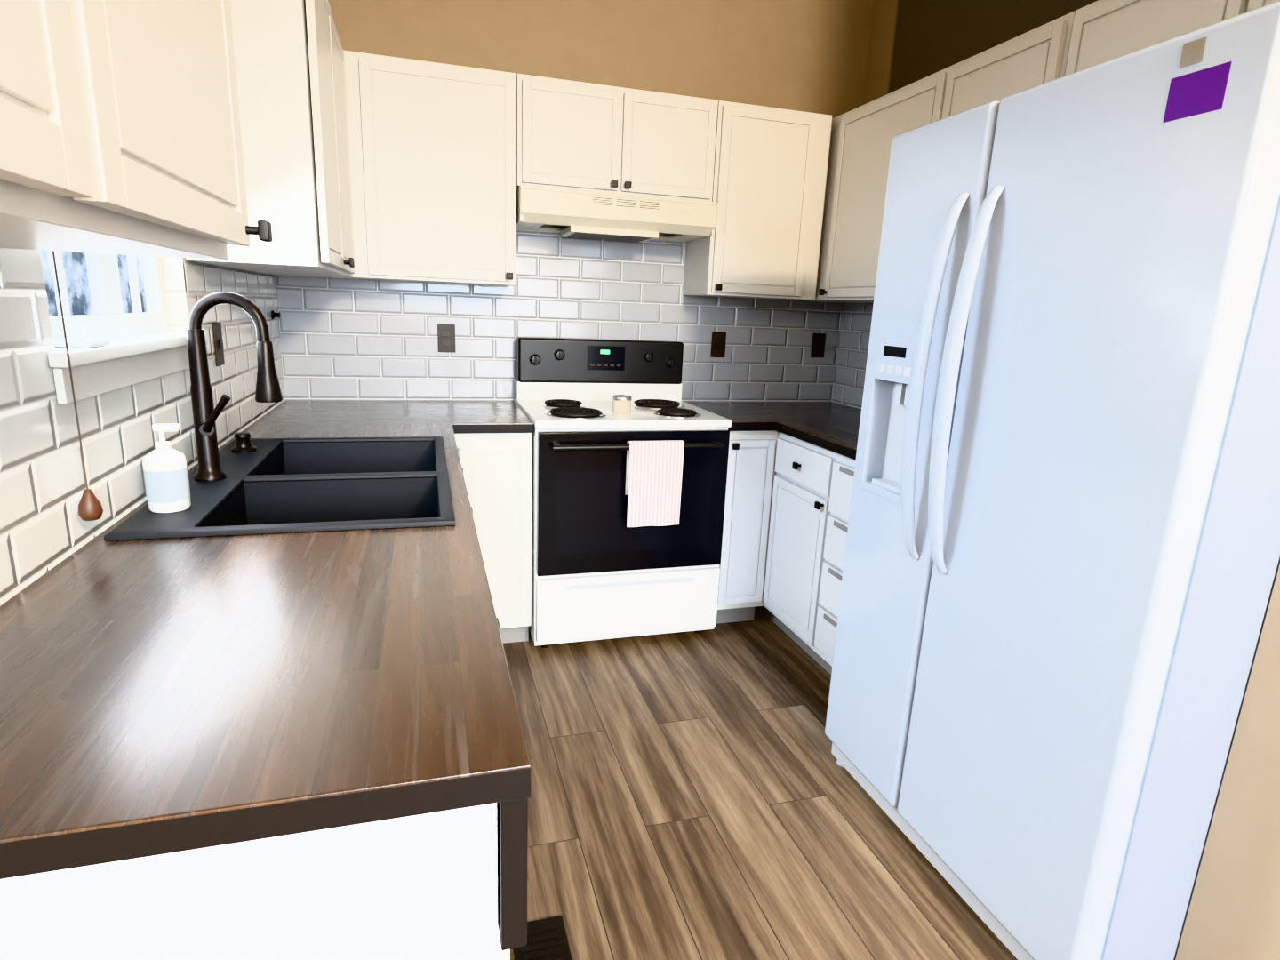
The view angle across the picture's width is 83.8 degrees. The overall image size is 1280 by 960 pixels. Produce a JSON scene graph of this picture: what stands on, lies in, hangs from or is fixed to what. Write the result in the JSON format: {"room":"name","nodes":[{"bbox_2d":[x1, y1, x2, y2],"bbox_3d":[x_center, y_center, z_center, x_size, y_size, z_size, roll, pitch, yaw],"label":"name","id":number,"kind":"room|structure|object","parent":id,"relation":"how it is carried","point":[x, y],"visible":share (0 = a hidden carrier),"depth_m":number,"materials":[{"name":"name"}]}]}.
{"room":"kitchen","nodes":[
{"label":"kitchen","id":0,"kind":"room"},
{"bbox_2d":[0,248,285,605],"bbox_3d":[-0.633,-0.151,-0.117,0.160,2.950,6.200,-2,14,-16],"label":"wall","id":1,"kind":"structure","parent":0,"point":[44,527],"depth_m":1.21,"materials":[{"name":"tile"}]},
{"bbox_2d":[51,250,103,520],"bbox_3d":[-0.870,-0.406,1.044,0.033,0.972,0.033,-2,14,-16],"label":"blind cord","id":2,"kind":"object","parent":1,"relation":"hanging from","point":[90,508],"visible":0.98,"depth_m":1.14,"materials":[{"name":"brown wood"}]},
{"bbox_2d":[48,250,167,339],"bbox_3d":[-1.057,-0.627,1.338,0.030,0.735,0.690,-2,14,-16],"label":"window","id":3,"kind":"structure","parent":1,"relation":"in","point":[109,318],"depth_m":1.44,"materials":[{"name":"paint"}]},
{"bbox_2d":[48,331,207,404],"bbox_3d":[-1.023,-0.243,1.445,0.074,0.082,0.750,-2,14,-16],"label":"window sill","id":4,"kind":"structure","parent":1,"relation":"attached to","point":[118,364],"depth_m":1.30,"materials":[{"name":"paint"}]},
{"bbox_2d":[53,337,110,348],"bbox_3d":[-0.953,-0.233,1.211,0.062,0.012,0.090,-2,14,-16],"label":"soap dish","id":5,"kind":"object","parent":4,"relation":"on","point":[83,342],"visible":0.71,"depth_m":1.18,"materials":[{"name":"white ceramic"}]},
{"bbox_2d":[0,0,272,260],"bbox_3d":[-0.522,-0.561,0.394,0.360,0.780,1.000,-2,14,-16],"label":"upper cabinet","id":6,"kind":"object","parent":1,"relation":"attached to","point":[120,129],"visible":1,"depth_m":0.59,"materials":[{"name":"white paint"}]},
{"bbox_2d":[212,322,224,366],"bbox_3d":[-1.174,-0.380,1.994,0.014,0.118,0.072,-2,14,-16],"label":"switch plate","id":7,"kind":"object","parent":1,"relation":"attached to","point":[218,340],"visible":1,"depth_m":1.98,"materials":[{"name":"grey metal"}]},
{"bbox_2d":[185,0,354,276],"bbox_3d":[-1.040,-1.003,2.084,0.351,0.750,0.825,-2,14,-16],"label":"upper cabinet","id":8,"kind":"object","parent":1,"relation":"attached to","point":[290,65],"visible":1,"depth_m":1.76,"materials":[{"name":"white paint"}]},
{"bbox_2d":[271,310,279,319],"bbox_3d":[-1.390,-0.630,2.725,0.028,0.034,0.034,-2,14,-16],"label":"wall hook","id":9,"kind":"object","parent":1,"relation":"attached to","point":[274,315],"visible":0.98,"depth_m":2.72,"materials":[{"name":"brown metal"}]},
{"bbox_2d":[275,0,873,401],"bbox_3d":[-0.233,-0.931,3.215,3.043,2.950,0.140,-2,14,-16],"label":"wall","id":10,"kind":"structure","parent":0,"point":[356,340],"depth_m":3.08,"materials":[{"name":"tile"}]},
{"bbox_2d":[260,50,381,279],"bbox_3d":[-1.182,-1.138,2.626,0.396,0.750,0.316,-2,14,-16],"label":"upper cabinet","id":11,"kind":"object","parent":10,"relation":"attached to","point":[359,67],"depth_m":2.53,"materials":[{"name":"white paint"}]},
{"bbox_2d":[437,323,455,351],"bbox_3d":[-0.825,-0.604,3.038,0.072,0.118,0.008,-2,14,-16],"label":"electrical outlet","id":12,"kind":"object","parent":10,"relation":"attached to","point":[446,337],"visible":1,"depth_m":3.04,"materials":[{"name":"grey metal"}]},
{"bbox_2d":[374,54,519,286],"bbox_3d":[-0.766,-1.150,2.749,0.540,0.750,0.316,-2,14,-16],"label":"upper cabinet","id":13,"kind":"object","parent":10,"relation":"attached to","point":[446,161],"depth_m":2.61,"materials":[{"name":"white paint"}]},
{"bbox_2d":[516,184,717,241],"bbox_3d":[-0.119,-1.074,2.937,0.786,0.150,0.370,-2,14,-16],"label":"range hood","id":14,"kind":"object","parent":10,"relation":"attached to","point":[565,212],"visible":0.88,"depth_m":2.78,"materials":[{"name":"beige metal"}]},
{"bbox_2d":[520,73,726,207],"bbox_3d":[-0.116,-1.346,2.897,0.793,0.385,0.316,-2,14,-16],"label":"upper cabinet","id":15,"kind":"object","parent":10,"relation":"attached to","point":[574,135],"depth_m":2.75,"materials":[{"name":"white paint"}]},
{"bbox_2d":[710,331,726,357],"bbox_3d":[0.373,-0.644,3.392,0.072,0.118,0.008,-2,14,-16],"label":"electrical outlet","id":16,"kind":"object","parent":10,"relation":"attached to","point":[718,344],"visible":1,"depth_m":3.39,"materials":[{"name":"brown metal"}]},
{"bbox_2d":[683,101,835,301],"bbox_3d":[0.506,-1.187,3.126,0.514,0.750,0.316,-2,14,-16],"label":"upper cabinet","id":17,"kind":"object","parent":10,"relation":"attached to","point":[765,244],"depth_m":2.99,"materials":[{"name":"white paint"}]},
{"bbox_2d":[810,333,825,357],"bbox_3d":[0.887,-0.668,3.542,0.072,0.118,0.008,-2,14,-16],"label":"electrical outlet","id":18,"kind":"object","parent":10,"relation":"attached to","point":[818,345],"visible":1,"depth_m":3.54,"materials":[{"name":"brown plastic"}]},
{"bbox_2d":[502,606,1017,959],"bbox_3d":[1.045,1.231,0.874,4.743,0.060,6.450,-2,14,-16],"label":"floor","id":19,"kind":"structure","parent":0,"point":[703,795],"depth_m":1.92,"materials":[{"name":"wood"}]},
{"bbox_2d":[0,617,527,959],"bbox_3d":[-0.506,0.674,0.927,0.626,0.872,0.500,-2,14,-16],"label":"base cabinet","id":20,"kind":"object","parent":19,"relation":"on","point":[444,885],"depth_m":0.64,"materials":[{"name":"white paint"}]},
{"bbox_2d":[0,400,530,879],"bbox_3d":[-0.777,-0.015,1.796,0.637,0.035,2.617,-2,14,-16],"label":"countertop","id":21,"kind":"structure","parent":20,"relation":"on","point":[167,695],"depth_m":0.78,"materials":[{"name":"brown wood"}]},
{"bbox_2d":[104,432,455,540],"bbox_3d":[-0.760,0.055,1.723,0.574,0.254,0.910,-2,14,-16],"label":"sink","id":22,"kind":"object","parent":21,"relation":"in","point":[279,485],"visible":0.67,"depth_m":1.68,"materials":[{"name":"black stone"}]},
{"bbox_2d":[143,424,191,512],"bbox_3d":[-0.892,-0.024,1.341,0.069,0.162,0.069,-2,14,-16],"label":"soap bottle","id":23,"kind":"object","parent":22,"relation":"on","point":[166,477],"visible":1,"depth_m":1.32,"materials":[{"name":"white plastic"}]},
{"bbox_2d":[185,291,282,481],"bbox_3d":[-0.884,-0.199,1.548,0.194,0.406,0.099,-2,14,-16],"label":"faucet","id":24,"kind":"object","parent":22,"relation":"on","point":[205,414],"visible":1,"depth_m":1.53,"materials":[{"name":"brown metal"}]},
{"bbox_2d":[454,432,532,643],"bbox_3d":[-0.647,0.183,2.955,0.313,0.873,0.626,-2,14,-16],"label":"base cabinet","id":25,"kind":"object","parent":19,"relation":"on","point":[497,469],"visible":0.56,"depth_m":2.65,"materials":[{"name":"white paint"}]},
{"bbox_2d":[451,400,534,433],"bbox_3d":[-0.602,-0.260,2.851,0.265,0.035,0.637,-2,14,-16],"label":"countertop","id":26,"kind":"structure","parent":25,"relation":"on","point":[475,416],"depth_m":2.68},
{"bbox_2d":[513,915,572,959],"bbox_3d":[-0.187,1.010,1.439,0.115,0.006,0.300,-2,14,-16],"label":"floor vent","id":27,"kind":"object","parent":19,"relation":"in","point":[547,939],"visible":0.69,"depth_m":1.52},
{"bbox_2d":[514,336,731,647],"bbox_3d":[-0.103,0.029,3.007,0.764,1.192,0.711,-2,14,-16],"label":"stove","id":28,"kind":"object","parent":19,"relation":"on","point":[600,570],"visible":1,"depth_m":2.78,"materials":[{"name":"white metal"}]},
{"bbox_2d":[612,394,631,413],"bbox_3d":[-0.072,-0.305,2.852,0.077,0.064,0.077,-2,14,-16],"label":"candle tin","id":29,"kind":"object","parent":28,"relation":"on","point":[621,404],"visible":1,"depth_m":2.82,"materials":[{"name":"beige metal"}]},
{"bbox_2d":[624,440,684,527],"bbox_3d":[0.053,0.012,2.676,0.210,0.322,0.046,-2,14,-16],"label":"hanging towel","id":30,"kind":"object","parent":28,"relation":"hanging from","point":[653,476],"visible":1,"depth_m":2.66,"materials":[{"name":"white fabric"}]},
{"bbox_2d":[716,431,777,623],"bbox_3d":[0.356,0.157,3.238,0.236,0.873,0.655,-2,14,-16],"label":"base cabinet","id":31,"kind":"object","parent":19,"relation":"on","point":[749,489],"visible":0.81,"depth_m":2.95,"materials":[{"name":"white paint"}]},
{"bbox_2d":[756,431,820,645],"bbox_3d":[0.899,0.266,2.878,0.626,0.872,0.417,-2,14,-16],"label":"base cabinet","id":32,"kind":"object","parent":19,"relation":"on","point":[812,499],"depth_m":2.81,"materials":[{"name":"white paint"}]},
{"bbox_2d":[799,447,855,674],"bbox_3d":[1.014,0.361,2.499,0.626,0.872,0.481,-2,14,-16],"label":"base cabinet","id":33,"kind":"object","parent":19,"relation":"on","point":[835,478],"depth_m":2.55,"materials":[{"name":"white paint"}]},
{"bbox_2d":[682,400,861,460],"bbox_3d":[0.784,-0.196,2.829,0.848,0.035,1.491,-2,14,-16],"label":"countertop","id":34,"kind":"structure","parent":33,"relation":"on","point":[832,427],"depth_m":2.95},
{"bbox_2d":[824,0,1279,959],"bbox_3d":[1.091,0.087,1.702,0.914,1.782,0.900,-2,14,-16],"label":"fridge","id":35,"kind":"object","parent":19,"relation":"on","point":[1061,563],"visible":1,"depth_m":1.34,"materials":[{"name":"white metal"}]},
{"bbox_2d":[832,0,1097,408],"bbox_3d":[1.948,-0.225,0.647,0.140,2.950,6.200,-2,14,-16],"label":"wall","id":36,"kind":"structure","parent":0,"point":[912,41],"depth_m":2.96,"materials":[{"name":"paint"}]},
{"bbox_2d":[817,74,931,303],"bbox_3d":[1.061,-1.073,2.748,0.316,0.750,0.674,-2,14,-16],"label":"upper cabinet","id":37,"kind":"object","parent":36,"relation":"attached to","point":[865,133],"depth_m":2.82,"materials":[{"name":"white paint"}]},
{"bbox_2d":[924,13,1070,124],"bbox_3d":[1.206,-0.953,2.270,0.316,0.750,0.519,-2,14,-16],"label":"upper cabinet","id":38,"kind":"object","parent":36,"relation":"attached to","point":[1030,59],"depth_m":2.13,"materials":[{"name":"white paint"}]},
{"bbox_2d":[1059,0,1279,77],"bbox_3d":[1.418,-0.983,1.550,0.316,0.340,0.922,-2,14,-16],"label":"upper cabinet","id":39,"kind":"object","parent":36,"relation":"attached to","point":[1086,36],"depth_m":1.74,"materials":[{"name":"white paint"}]},
{"bbox_2d":[1175,564,1279,959],"bbox_3d":[1.433,-0.361,1.125,0.568,2.950,0.162,-2,14,-16],"label":"wall","id":40,"kind":"structure","parent":0,"point":[1234,912],"depth_m":1.30,"materials":[{"name":"beige paint"}]},
{"label":"outside","id":41,"kind":"structure","parent":0,"visible":0},
{"bbox_2d":[40,249,144,316],"bbox_3d":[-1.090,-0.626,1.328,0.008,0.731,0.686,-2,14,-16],"label":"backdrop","id":42,"kind":"structure","parent":41,"point":[77,283],"depth_m":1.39,"materials":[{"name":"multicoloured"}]}
]}

